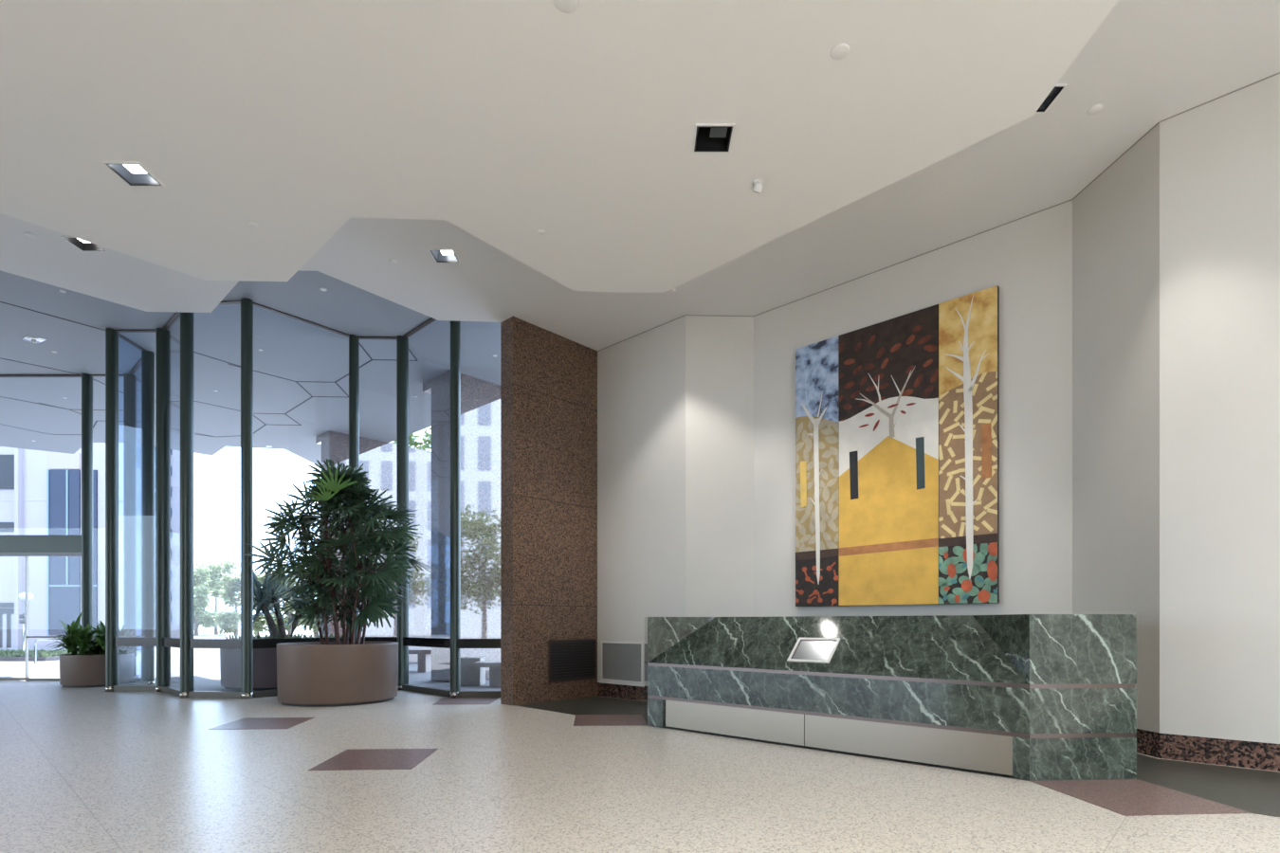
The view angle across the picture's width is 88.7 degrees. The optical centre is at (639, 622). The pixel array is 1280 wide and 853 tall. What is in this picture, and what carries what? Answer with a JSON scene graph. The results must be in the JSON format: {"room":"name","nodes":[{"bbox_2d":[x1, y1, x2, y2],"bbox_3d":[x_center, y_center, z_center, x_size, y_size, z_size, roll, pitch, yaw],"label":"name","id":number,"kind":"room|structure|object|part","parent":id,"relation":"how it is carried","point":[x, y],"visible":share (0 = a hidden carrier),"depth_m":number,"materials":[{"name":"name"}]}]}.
{"room":"lobby","nodes":[
{"label":"lobby","id":0,"kind":"room"},
{"bbox_2d":[0,270,500,466],"bbox_3d":[-11.235,-4.904,5.764,40.530,0.945,26.229,0,0,0],"label":"ceiling","id":1,"kind":"structure","parent":0,"point":[294,350],"depth_m":11.13,"materials":[{"name":"grey paint"}]},
{"bbox_2d":[21,336,45,343],"bbox_3d":[-9.486,-4.405,10.257,0.341,0.052,0.202,0,0,31],"label":"recessed light","id":2,"kind":"object","parent":1,"relation":"in","point":[27,338],"visible":1,"depth_m":10.23,"materials":[{"name":"silver metal"}]},
{"bbox_2d":[0,374,81,556],"bbox_3d":[-15.414,-2.808,11.741,11.025,3.244,0.130,0,0,0],"label":"window","id":3,"kind":"structure","parent":1,"relation":"attached to","point":[9,545],"depth_m":11.68,"materials":[{"name":"green metal"}]},
{"bbox_2d":[0,556,29,680],"bbox_3d":[-11.626,-0.079,11.739,1.323,2.234,0.052,0,0,0],"label":"door","id":4,"kind":"structure","parent":3,"relation":"attached to","point":[27,557],"depth_m":11.73,"materials":[{"name":"silver metal"}]},
{"bbox_3d":[-11.626,1.018,11.739,1.323,0.040,0.052,0,0,0],"label":"rail","id":5,"kind":"part","parent":4,"relation":"part of","materials":[{"name":"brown metal"}]},
{"bbox_2d":[0,301,418,437],"bbox_3d":[-9.061,-4.439,12.680,10.784,0.025,4.973,0,0,43],"label":"trim","id":6,"kind":"structure","parent":1,"relation":"attached to","point":[0,301],"depth_m":12.49,"materials":[{"name":"grey metal"}]},
{"bbox_2d":[208,717,313,730],"bbox_3d":[-3.896,1.059,6.808,0.861,0.025,0.795,0,0,0],"label":"floor tile","id":7,"kind":"structure","parent":0,"point":[246,722],"depth_m":6.76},
{"bbox_2d":[308,749,438,770],"bbox_3d":[-2.021,1.059,5.031,0.743,0.025,0.766,0,0,-3],"label":"floor tile","id":8,"kind":"structure","parent":0,"point":[355,759],"depth_m":4.99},
{"bbox_2d":[433,697,498,704],"bbox_3d":[-2.326,1.059,8.699,0.808,0.025,0.704,0,0,0],"label":"floor tile","id":9,"kind":"structure","parent":0,"point":[467,701],"depth_m":8.71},
{"bbox_2d":[573,714,647,726],"bbox_3d":[-0.326,1.059,7.014,0.805,0.025,0.777,0,0,0],"label":"floor tile","id":10,"kind":"structure","parent":0,"point":[579,720],"depth_m":6.95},
{"bbox_2d":[0,0,1279,350],"bbox_3d":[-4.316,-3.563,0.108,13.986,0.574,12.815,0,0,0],"label":"ceiling","id":11,"kind":"structure","parent":0,"point":[503,122],"depth_m":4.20,"materials":[{"name":"white paint"}]},
{"bbox_2d":[23,232,36,238],"bbox_3d":[-6.066,-3.848,6.518,0.094,0.010,0.094,0,0,0],"label":"disc","id":12,"kind":"object","parent":11,"relation":"attached to","point":[27,234],"visible":1,"depth_m":6.51,"materials":[{"name":"white plastic"}]},
{"bbox_2d":[60,236,108,252],"bbox_3d":[-5.649,-3.918,6.665,0.262,0.145,0.262,0,0,0],"label":"recessed light","id":13,"kind":"object","parent":11,"relation":"in","point":[83,246],"visible":0.54,"depth_m":6.76,"materials":[{"name":"white metal"}]},
{"bbox_2d":[101,161,164,187],"bbox_3d":[-3.696,-3.340,4.788,0.262,0.145,0.262,0,0,0],"label":"recessed light","id":14,"kind":"object","parent":11,"relation":"in","point":[135,174],"visible":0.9,"depth_m":4.83,"materials":[{"name":"white metal"}]},
{"bbox_2d":[248,221,257,228],"bbox_3d":[-3.186,-3.271,5.396,0.069,0.010,0.069,0,0,0],"label":"disc","id":15,"kind":"object","parent":11,"relation":"attached to","point":[250,224],"visible":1,"depth_m":5.39,"materials":[{"name":"white plastic"}]},
{"bbox_2d":[388,259,398,264],"bbox_3d":[-2.633,-3.848,6.998,0.090,0.010,0.090,0,0,0],"label":"disc","id":16,"kind":"object","parent":11,"relation":"attached to","point":[393,262],"visible":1,"depth_m":6.99,"materials":[{"name":"white plastic"}]},
{"bbox_2d":[428,248,460,263],"bbox_3d":[-2.053,-3.918,6.888,0.262,0.145,0.262,0,0,0],"label":"recessed light","id":17,"kind":"object","parent":11,"relation":"in","point":[439,255],"visible":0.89,"depth_m":6.98,"materials":[{"name":"white metal"}]},
{"bbox_2d":[537,229,545,234],"bbox_3d":[-0.826,-3.271,5.488,0.059,0.010,0.059,0,0,0],"label":"disc","id":18,"kind":"object","parent":11,"relation":"attached to","point":[540,231],"visible":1,"depth_m":5.48,"materials":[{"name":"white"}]},
{"bbox_2d":[553,0,578,13],"bbox_3d":[-0.390,-3.271,3.451,0.130,0.010,0.130,0,0,0],"label":"disc","id":19,"kind":"object","parent":11,"relation":"attached to","point":[564,6],"visible":1,"depth_m":3.47,"materials":[{"name":"white plastic"}]},
{"bbox_2d":[692,123,734,153],"bbox_3d":[0.495,-3.340,4.434,0.262,0.145,0.262,0,0,0],"label":"recessed light","id":20,"kind":"object","parent":11,"relation":"in","point":[708,137],"visible":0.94,"depth_m":4.53,"materials":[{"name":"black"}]},
{"bbox_2d":[752,179,762,193],"bbox_3d":[0.875,-3.234,4.875,0.073,0.084,0.081,0,0,0],"label":"spotlight","id":21,"kind":"object","parent":11,"relation":"attached to","point":[758,183],"visible":1,"depth_m":4.85,"materials":[{"name":"white metal"}]},
{"bbox_2d":[830,43,849,59],"bbox_3d":[1.147,-3.271,3.757,0.105,0.010,0.105,0,0,0],"label":"disc","id":22,"kind":"object","parent":11,"relation":"attached to","point":[839,51],"visible":1,"depth_m":3.75,"materials":[{"name":"white plastic"}]},
{"bbox_2d":[1034,84,1067,113],"bbox_3d":[2.929,-3.918,4.819,0.262,0.145,0.262,0,0,0],"label":"recessed light","id":23,"kind":"object","parent":11,"relation":"in","point":[1057,89],"visible":0.35,"depth_m":4.83,"materials":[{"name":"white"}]},
{"bbox_2d":[1086,103,1103,114],"bbox_3d":[3.416,-3.848,4.917,0.101,0.010,0.101,0,0,0],"label":"disc","id":24,"kind":"object","parent":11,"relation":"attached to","point":[1096,108],"visible":1,"depth_m":4.91,"materials":[{"name":"white plastic"}]},
{"bbox_2d":[0,680,1279,852],"bbox_3d":[-5.985,1.091,2.467,30.030,0.086,18.585,0,0,0],"label":"floor","id":25,"kind":"structure","parent":0,"point":[83,770],"depth_m":4.08,"materials":[{"name":"beige stone"}]},
{"bbox_2d":[25,636,63,680],"bbox_3d":[-10.464,-0.074,11.739,1.020,2.245,0.063,0,0,0],"label":"window","id":26,"kind":"structure","parent":25,"relation":"on","point":[27,636],"depth_m":11.71,"materials":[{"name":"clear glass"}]},
{"bbox_3d":[-10.464,1.028,11.739,1.020,0.040,0.063,0,0,0],"label":"sill","id":27,"kind":"part","parent":26,"relation":"part of","materials":[{"name":"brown metal"}]},
{"bbox_3d":[-10.464,0.265,11.739,1.020,0.026,0.042,0,0,0],"label":"rail","id":28,"kind":"part","parent":26,"relation":"part of","materials":[{"name":"grey metal"}]},
{"bbox_2d":[40,612,141,688],"bbox_3d":[-9.072,0.438,10.944,1.487,1.220,1.219,0,0,0],"label":"dracaena","id":29,"kind":"object","parent":25,"relation":"on","point":[84,668],"visible":0.74,"depth_m":10.64,"materials":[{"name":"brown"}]},
{"bbox_2d":[59,652,134,685],"bbox_3d":[-9.051,0.769,10.941,0.966,0.488,0.966,0,0,0],"label":"pot","id":30,"kind":"object","parent":29,"relation":"attached to","point":[81,668],"depth_m":10.54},
{"bbox_2d":[81,373,123,650],"bbox_3d":[-9.555,-1.691,11.739,0.840,5.478,0.198,0,0,0],"label":"window","id":31,"kind":"structure","parent":25,"relation":"on","point":[86,379],"depth_m":11.68,"materials":[{"name":"green metal"}]},
{"bbox_2d":[105,328,155,692],"bbox_3d":[-7.660,-1.691,9.944,0.850,5.478,0.198,0,0,0],"label":"window","id":32,"kind":"structure","parent":25,"relation":"on","point":[113,642],"depth_m":9.88,"materials":[{"name":"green metal"}]},
{"bbox_3d":[-7.623,1.005,9.944,0.777,0.088,0.094,0,0,0],"label":"sill","id":33,"kind":"part","parent":32,"relation":"part of","materials":[{"name":"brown metal"}]},
{"bbox_3d":[-7.623,0.297,9.944,0.672,0.131,0.063,0,0,0],"label":"rail","id":34,"kind":"part","parent":32,"relation":"part of","materials":[{"name":"grey metal"}]},
{"bbox_2d":[123,358,141,682],"bbox_3d":[-8.649,-1.691,11.252,1.523,5.478,0.198,0,0,45],"label":"window","id":35,"kind":"structure","parent":25,"relation":"on","point":[129,379],"depth_m":11.68,"materials":[{"name":"clear glass"}]},
{"bbox_3d":[-8.605,1.005,11.245,1.449,0.088,0.095,0,0,43],"label":"sill","id":36,"kind":"part","parent":35,"relation":"part of","materials":[{"name":"metal"}]},
{"bbox_2d":[118,333,154,685],"bbox_3d":[-8.069,-1.691,10.383,0.209,5.478,0.885,0,0,0],"label":"window","id":37,"kind":"structure","parent":25,"relation":"on","point":[147,356],"depth_m":10.70,"materials":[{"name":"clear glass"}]},
{"bbox_3d":[-8.043,0.297,10.348,0.063,0.131,0.706,0,0,-4],"label":"rail","id":38,"kind":"part","parent":37,"relation":"part of","materials":[{"name":"grey metal"}]},
{"bbox_3d":[-8.043,1.005,10.348,0.095,0.088,0.811,0,0,-4],"label":"sill","id":39,"kind":"part","parent":37,"relation":"part of","materials":[{"name":"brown metal"}]},
{"bbox_2d":[155,311,180,696],"bbox_3d":[-6.816,-1.691,9.540,1.309,5.478,0.198,0,0,44],"label":"window","id":40,"kind":"structure","parent":25,"relation":"on","point":[164,642],"depth_m":9.88,"materials":[{"name":"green metal"}]},
{"bbox_3d":[-6.772,1.005,9.534,1.235,0.088,0.095,0,0,42],"label":"sill","id":41,"kind":"part","parent":40,"relation":"part of","materials":[{"name":"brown metal"}]},
{"bbox_3d":[-6.772,0.297,9.534,1.130,0.131,0.063,0,0,42],"label":"rail","id":42,"kind":"part","parent":40,"relation":"part of","materials":[{"name":"grey metal"}]},
{"bbox_2d":[179,300,240,698],"bbox_3d":[-5.903,-1.691,9.057,0.972,5.478,0.198,0,0,9],"label":"window","id":43,"kind":"structure","parent":25,"relation":"on","point":[188,643],"depth_m":9.06,"materials":[{"name":"green metal"}]},
{"bbox_3d":[-5.864,1.005,9.077,0.897,0.088,0.095,0,0,6],"label":"sill","id":44,"kind":"part","parent":43,"relation":"part of","materials":[{"name":"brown metal"}]},
{"bbox_3d":[-5.864,0.297,9.077,0.792,0.131,0.063,0,0,6],"label":"rail","id":45,"kind":"part","parent":43,"relation":"part of","materials":[{"name":"grey metal"}]},
{"bbox_2d":[240,297,349,698],"bbox_3d":[-4.935,-1.691,9.558,0.198,5.478,1.579,0,0,42],"label":"window","id":46,"kind":"structure","parent":25,"relation":"on","point":[247,643],"depth_m":8.98,"materials":[{"name":"green metal"}]},
{"bbox_3d":[-4.930,1.005,9.602,0.095,0.088,1.504,0,0,40],"label":"sill","id":47,"kind":"part","parent":46,"relation":"part of","materials":[{"name":"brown metal"}]},
{"bbox_3d":[-4.930,0.297,9.602,0.063,0.131,1.399,0,0,40],"label":"rail","id":48,"kind":"part","parent":46,"relation":"part of","materials":[{"name":"grey metal"}]},
{"bbox_2d":[243,458,435,707],"bbox_3d":[-3.992,-0.575,8.771,2.156,3.246,1.911,0,0,23],"label":"potted palm","id":49,"kind":"object","parent":25,"relation":"on","point":[338,673],"visible":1,"depth_m":8.49,"materials":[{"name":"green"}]},
{"bbox_3d":[-4.379,-0.470,8.771,0.311,1.621,0.056,0,0,-5],"label":"stem","id":50,"kind":"part","parent":49,"relation":"part of","materials":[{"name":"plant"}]},
{"bbox_3d":[-4.126,-0.163,8.540,0.065,1.003,0.174,0,0,29],"label":"stem","id":51,"kind":"part","parent":49,"relation":"part of","materials":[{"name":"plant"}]},
{"bbox_3d":[-4.022,-0.516,8.542,0.063,1.712,0.325,0,0,9],"label":"stem","id":52,"kind":"part","parent":49,"relation":"part of","materials":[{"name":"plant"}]},
{"bbox_3d":[-4.132,-0.444,8.779,0.227,1.565,0.049,0,0,-9],"label":"stem","id":53,"kind":"part","parent":49,"relation":"part of","materials":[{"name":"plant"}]},
{"bbox_3d":[-3.985,-0.188,8.541,0.063,1.060,0.289,0,0,0],"label":"stem","id":54,"kind":"part","parent":49,"relation":"part of","materials":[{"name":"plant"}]},
{"bbox_2d":[276,641,398,704],"bbox_3d":[-4.037,0.646,8.804,1.480,0.735,1.480,0,0,0],"label":"pot","id":55,"kind":"object","parent":49,"relation":"attached to","point":[307,672],"depth_m":8.18,"materials":[{"name":"brown ceramic"}]},
{"bbox_3d":[-3.927,-0.455,8.686,0.041,1.586,0.164,0,0,-23],"label":"stem","id":56,"kind":"part","parent":49,"relation":"part of","materials":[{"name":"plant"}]},
{"bbox_3d":[-4.013,-0.172,9.007,0.043,1.027,0.244,0,0,-12],"label":"stem","id":57,"kind":"part","parent":49,"relation":"part of","materials":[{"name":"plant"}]},
{"bbox_3d":[-3.969,-0.221,9.032,0.044,1.115,0.123,0,0,0],"label":"stem","id":58,"kind":"part","parent":49,"relation":"part of","materials":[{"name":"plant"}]},
{"bbox_3d":[-3.717,-0.210,8.584,0.293,1.101,0.061,0,0,40],"label":"stem","id":59,"kind":"part","parent":49,"relation":"part of","materials":[{"name":"plant"}]},
{"bbox_3d":[-3.698,-0.502,8.799,0.245,1.681,0.044,0,0,0],"label":"stem","id":60,"kind":"part","parent":49,"relation":"part of","materials":[{"name":"plant"}]},
{"bbox_3d":[-3.763,-0.416,8.989,0.143,1.510,0.044,0,0,-40],"label":"stem","id":61,"kind":"part","parent":49,"relation":"part of","materials":[{"name":"plant"}]},
{"bbox_3d":[-3.676,-0.394,8.892,0.333,1.467,0.042,0,0,-16],"label":"stem","id":62,"kind":"part","parent":49,"relation":"part of","materials":[{"name":"plant"}]},
{"bbox_2d":[348,334,396,641],"bbox_3d":[-4.104,-1.691,10.175,0.821,5.478,0.198,0,0,0],"label":"window","id":63,"kind":"structure","parent":25,"relation":"on","point":[354,340],"depth_m":10.10,"materials":[{"name":"green metal"}]},
{"bbox_3d":[-4.069,0.297,10.190,0.641,0.131,0.063,0,0,-2],"label":"rail","id":64,"kind":"part","parent":63,"relation":"part of","materials":[{"name":"grey metal"}]},
{"bbox_2d":[396,317,450,697],"bbox_3d":[-3.178,-1.691,9.673,0.198,5.478,1.634,0,0,-44],"label":"window","id":65,"kind":"structure","parent":25,"relation":"on","point":[404,641],"depth_m":10.14,"materials":[{"name":"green metal"}]},
{"bbox_3d":[-3.134,1.005,9.665,1.560,0.088,0.095,0,0,44],"label":"sill","id":66,"kind":"part","parent":65,"relation":"part of","materials":[{"name":"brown metal"}]},
{"bbox_3d":[-3.134,0.297,9.665,1.454,0.131,0.063,0,0,44],"label":"rail","id":67,"kind":"part","parent":65,"relation":"part of","materials":[{"name":"grey metal"}]},
{"bbox_2d":[449,320,500,698],"bbox_3d":[-1.889,-1.691,9.125,1.514,5.478,0.199,0,0,0],"label":"window","id":68,"kind":"structure","parent":25,"relation":"on","point":[456,643],"depth_m":9.04,"materials":[{"name":"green metal"}]},
{"bbox_3d":[-1.853,1.005,9.151,1.440,0.088,0.095,0,0,-2],"label":"sill","id":69,"kind":"part","parent":68,"relation":"part of","materials":[{"name":"brown metal"}]},
{"bbox_3d":[-1.853,0.297,9.151,1.335,0.131,0.063,0,0,-2],"label":"rail","id":70,"kind":"part","parent":68,"relation":"part of","materials":[{"name":"grey metal"}]},
{"bbox_2d":[500,316,598,705],"bbox_3d":[-1.120,-1.428,8.945,0.257,4.956,1.680,0,0,43],"label":"wall","id":71,"kind":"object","parent":25,"relation":"on","point":[549,379],"visible":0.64,"depth_m":8.59,"materials":[{"name":"brown stone"}]},
{"bbox_2d":[548,639,596,682],"bbox_3d":[-0.915,0.518,8.966,0.015,0.564,0.849,0,0,43],"label":"air vent","id":72,"kind":"object","parent":71,"relation":"attached to","point":[568,660],"visible":1,"depth_m":8.95,"materials":[{"name":"brown metal"}]},
{"bbox_2d":[644,614,1136,780],"bbox_3d":[1.770,0.496,5.973,4.444,1.099,1.313,0,0,43],"label":"reception desk","id":73,"kind":"object","parent":25,"relation":"on","point":[1027,697],"visible":1,"depth_m":4.92,"materials":[{"name":"green stone"}]},
{"bbox_3d":[0.831,0.902,6.028,1.541,0.267,0.071,0,0,43],"label":"kick panel","id":74,"kind":"part","parent":73,"relation":"part of","materials":[{"name":"silver metal"}]},
{"bbox_3d":[1.479,0.238,5.586,0.385,0.205,0.218,0,0,43],"label":"inset frame","id":75,"kind":"part","parent":73,"relation":"part of","materials":[{"name":"white metal"}]},
{"bbox_3d":[1.481,0.243,5.581,0.331,0.158,0.168,0,0,43],"label":"glass plate","id":76,"kind":"part","parent":73,"relation":"part of","materials":[{"name":"grey glass"}]},
{"bbox_3d":[1.576,0.178,5.758,3.407,0.463,0.735,0,0,43],"label":"sloping panel","id":77,"kind":"part","parent":73,"relation":"part of","materials":[{"name":"green stone"}]},
{"bbox_3d":[1.972,0.902,4.971,1.556,0.267,0.071,0,0,43],"label":"kick panel","id":78,"kind":"part","parent":73,"relation":"part of","materials":[{"name":"silver metal"}]},
{"bbox_2d":[597,315,685,684],"bbox_3d":[0.040,-1.526,8.822,1.608,4.760,0.168,0,0,43],"label":"wall","id":79,"kind":"structure","parent":0,"point":[641,378],"depth_m":8.74,"materials":[{"name":"white paint"}]},
{"bbox_2d":[598,682,644,701],"bbox_3d":[0.023,0.952,8.804,1.608,0.196,0.092,0,0,43],"label":"baseboard","id":80,"kind":"structure","parent":79,"relation":"attached to","point":[610,690],"depth_m":9.00,"materials":[{"name":"stone"}]},
{"bbox_2d":[599,641,644,686],"bbox_3d":[-0.257,0.560,8.968,0.864,0.586,0.023,0,0,43],"label":"air vent","id":81,"kind":"object","parent":79,"relation":"in","point":[622,662],"visible":0.98,"depth_m":8.96,"materials":[{"name":"white metal"}]},
{"bbox_2d":[685,315,753,617],"bbox_3d":[0.998,-1.526,8.312,0.860,4.760,0.168,0,0,-2],"label":"wall","id":82,"kind":"structure","parent":0,"point":[720,350],"depth_m":8.23,"materials":[{"name":"white paint"}]},
{"bbox_2d":[753,200,1072,617],"bbox_3d":[2.740,-1.526,7.166,3.386,4.760,0.168,0,0,42],"label":"wall","id":83,"kind":"structure","parent":0,"point":[1029,259],"depth_m":6.34,"materials":[{"name":"white paint"}]},
{"bbox_2d":[795,285,999,606],"bbox_3d":[2.659,-1.715,7.062,2.176,3.063,0.059,0,0,43],"label":"painting","id":84,"kind":"object","parent":83,"relation":"attached to","point":[897,419],"visible":1,"depth_m":6.94,"materials":[{"name":"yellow paint"}]},
{"bbox_3d":[2.062,-1.715,7.617,0.546,3.063,0.057,0,0,43],"label":"panel","id":85,"kind":"part","parent":84,"relation":"part of","materials":[{"name":"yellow paint"}]},
{"bbox_3d":[2.661,-1.715,7.061,1.085,3.063,0.056,0,0,43],"label":"panel","id":86,"kind":"part","parent":84,"relation":"part of","materials":[{"name":"yellow paint"}]},
{"bbox_3d":[3.257,-1.715,6.505,0.541,3.063,0.059,0,0,43],"label":"panel","id":87,"kind":"part","parent":84,"relation":"part of","materials":[{"name":"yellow paint"}]},
{"bbox_2d":[1072,123,1159,732],"bbox_3d":[4.050,-1.526,5.508,0.168,4.760,0.926,0,0,-4],"label":"wall","id":88,"kind":"structure","parent":0,"point":[1116,217],"depth_m":5.44,"materials":[{"name":"white paint"}]},
{"bbox_2d":[1135,729,1161,758],"bbox_3d":[4.025,0.952,5.506,0.092,0.196,0.926,0,0,-4],"label":"baseboard","id":89,"kind":"structure","parent":88,"relation":"attached to","point":[1147,741],"depth_m":5.15,"materials":[{"name":"stone"}]},
{"bbox_2d":[1029,779,1251,816],"bbox_3d":[2.972,1.059,3.965,0.740,0.025,0.785,0,0,-4],"label":"floor tile","id":90,"kind":"structure","parent":0,"point":[1126,797],"depth_m":3.89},
{"bbox_2d":[1159,73,1279,744],"bbox_3d":[6.207,-1.526,3.099,5.879,4.760,0.168,0,0,43],"label":"wall","id":91,"kind":"structure","parent":0,"point":[1219,158],"depth_m":4.80,"materials":[{"name":"white paint"}]},
{"bbox_2d":[597,72,1279,351],"bbox_3d":[4.072,-3.854,5.413,12.150,0.020,0.664,0,0,43],"label":"trim","id":92,"kind":"structure","parent":91,"relation":"attached to","point":[1279,72],"depth_m":6.35,"materials":[{"name":"grey"}]},
{"bbox_2d":[1159,733,1279,771],"bbox_3d":[6.189,0.952,3.081,5.879,0.196,0.092,0,0,43],"label":"baseboard","id":93,"kind":"structure","parent":91,"relation":"attached to","point":[1250,755],"depth_m":4.81,"materials":[{"name":"stone"}]},
{"label":"outside","id":94,"kind":"structure","parent":0,"visible":0},
{"bbox_2d":[0,628,500,692],"bbox_3d":[0.000,1.214,21.000,189.000,0.302,189.000,0,0,0],"label":"plaza","id":95,"kind":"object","parent":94,"point":[207,677],"depth_m":14.98,"materials":[{"name":"concrete"}]},
{"bbox_2d":[18,592,33,650],"bbox_3d":[-19.684,0.050,21.000,0.362,2.022,0.349,0,0,0],"label":"globe lamp","id":96,"kind":"object","parent":95,"relation":"on","point":[22,595],"visible":0.68,"depth_m":20.95,"materials":[{"name":"silver metal"}]},
{"bbox_3d":[-19.678,-0.836,21.000,0.349,0.251,0.349,0,0,0],"label":"globe","id":97,"kind":"part","parent":96,"relation":"part of","materials":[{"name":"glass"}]},
{"bbox_2d":[0,648,78,661],"bbox_3d":[-17.582,0.911,18.646,2.929,0.300,1.768,0,0,0],"label":"hedge","id":98,"kind":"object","parent":95,"relation":"on","point":[9,655],"depth_m":17.98,"materials":[{"name":"green plant"}]},
{"bbox_2d":[34,639,59,663],"bbox_3d":[-15.000,0.744,16.800,1.067,0.633,0.046,0,0,0],"label":"railing","id":99,"kind":"object","parent":95,"relation":"on","point":[37,639],"visible":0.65,"depth_m":16.78,"materials":[{"name":"silver metal"}]},
{"bbox_2d":[0,442,123,648],"bbox_3d":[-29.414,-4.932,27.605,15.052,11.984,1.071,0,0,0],"label":"building","id":100,"kind":"structure","parent":95,"relation":"on","point":[41,491],"depth_m":27.28,"materials":[{"name":"white concrete"}]},
{"bbox_2d":[136,443,155,637],"bbox_3d":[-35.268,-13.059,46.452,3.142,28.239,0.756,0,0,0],"label":"glass tower","id":101,"kind":"structure","parent":95,"relation":"on","point":[138,447],"depth_m":46.20,"materials":[{"name":"blue"}]},
{"bbox_2d":[170,449,180,638],"bbox_3d":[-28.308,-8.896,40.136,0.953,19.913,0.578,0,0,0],"label":"building","id":102,"kind":"structure","parent":95,"relation":"on","point":[174,454],"depth_m":39.90,"materials":[{"name":"grey concrete"}]},
{"bbox_2d":[193,562,217,636],"bbox_3d":[-35.535,-1.895,52.585,3.210,5.919,2.861,0,0,7],"label":"tree","id":103,"kind":"object","parent":95,"relation":"on","point":[201,602],"visible":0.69,"depth_m":52.29,"materials":[{"name":"green plant"}]},
{"bbox_2d":[193,557,240,634],"bbox_3d":[-36.767,-2.292,56.623,3.577,6.726,3.323,0,0,10],"label":"tree","id":104,"kind":"object","parent":95,"relation":"on","point":[227,565],"visible":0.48,"depth_m":56.26,"materials":[{"name":"green plant"}]},
{"bbox_2d":[213,570,240,636],"bbox_3d":[-32.406,-1.549,52.456,2.948,5.243,3.023,0,0,0],"label":"tree","id":105,"kind":"object","parent":95,"relation":"on","point":[228,597],"visible":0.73,"depth_m":52.07,"materials":[{"name":"green plant"}]},
{"bbox_2d":[236,571,280,636],"bbox_3d":[-28.180,-1.341,48.245,2.970,4.874,3.172,0,0,0],"label":"tree","id":106,"kind":"object","parent":95,"relation":"on","point":[258,625],"visible":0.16,"depth_m":47.96,"materials":[{"name":"green plant"}]},
{"bbox_2d":[212,553,342,690],"bbox_3d":[-6.039,-0.075,10.973,2.141,2.245,1.848,0,0,0],"label":"planter","id":107,"kind":"object","parent":95,"relation":"on","point":[265,660],"visible":0.3,"depth_m":10.44,"materials":[{"name":"grey"}]},
{"bbox_3d":[-5.943,0.646,10.973,1.848,0.735,1.848,0,0,0],"label":"pot","id":108,"kind":"part","parent":107,"relation":"part of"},
{"bbox_2d":[262,567,300,637],"bbox_3d":[-24.098,-1.372,45.040,3.236,4.879,3.052,0,0,0],"label":"tree","id":109,"kind":"object","parent":95,"relation":"on","point":[285,619],"visible":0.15,"depth_m":44.63,"materials":[{"name":"green plant"}]},
{"bbox_2d":[292,581,321,638],"bbox_3d":[-20.752,-0.960,41.928,2.418,4.073,2.540,0,0,0],"label":"tree","id":110,"kind":"object","parent":95,"relation":"on","point":[315,628],"visible":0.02,"depth_m":41.82,"materials":[{"name":"green plant"}]},
{"bbox_2d":[315,430,431,664],"bbox_3d":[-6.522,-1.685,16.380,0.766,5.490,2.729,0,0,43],"label":"building","id":111,"kind":"structure","parent":95,"relation":"on","point":[378,458],"depth_m":16.56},
{"bbox_2d":[390,426,431,451],"bbox_3d":[-8.469,-3.929,25.153,2.127,9.981,2.449,0,0,0],"label":"tree","id":112,"kind":"object","parent":95,"relation":"on","point":[424,446],"visible":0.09,"depth_m":25.04,"materials":[{"name":"green plant"}]},
{"bbox_2d":[408,649,431,672],"bbox_3d":[-5.093,0.822,14.070,1.365,0.478,0.472,0,0,0],"label":"stone bench","id":113,"kind":"object","parent":95,"relation":"on","point":[424,657],"visible":0.33,"depth_m":13.86,"materials":[{"name":"grey stone"}]},
{"bbox_3d":[-5.093,0.630,14.070,1.365,0.094,0.472,0,0,0],"label":"seat","id":114,"kind":"part","parent":113,"relation":"part of","materials":[{"name":"stone"}]},
{"bbox_2d":[422,369,500,682],"bbox_3d":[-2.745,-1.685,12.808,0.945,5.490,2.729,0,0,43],"label":"building","id":115,"kind":"structure","parent":95,"relation":"on","point":[480,399],"depth_m":11.85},
{"bbox_2d":[460,657,500,687],"bbox_3d":[-2.282,0.830,10.951,1.494,0.462,0.714,0,0,0],"label":"stone bench","id":116,"kind":"object","parent":95,"relation":"on","point":[472,668],"visible":0.52,"depth_m":10.95,"materials":[{"name":"grey stone"}]},
{"bbox_3d":[-2.113,0.693,10.815,1.155,0.074,0.441,0,0,0],"label":"seat","id":117,"kind":"part","parent":116,"relation":"part of","materials":[{"name":"stone"}]}
]}

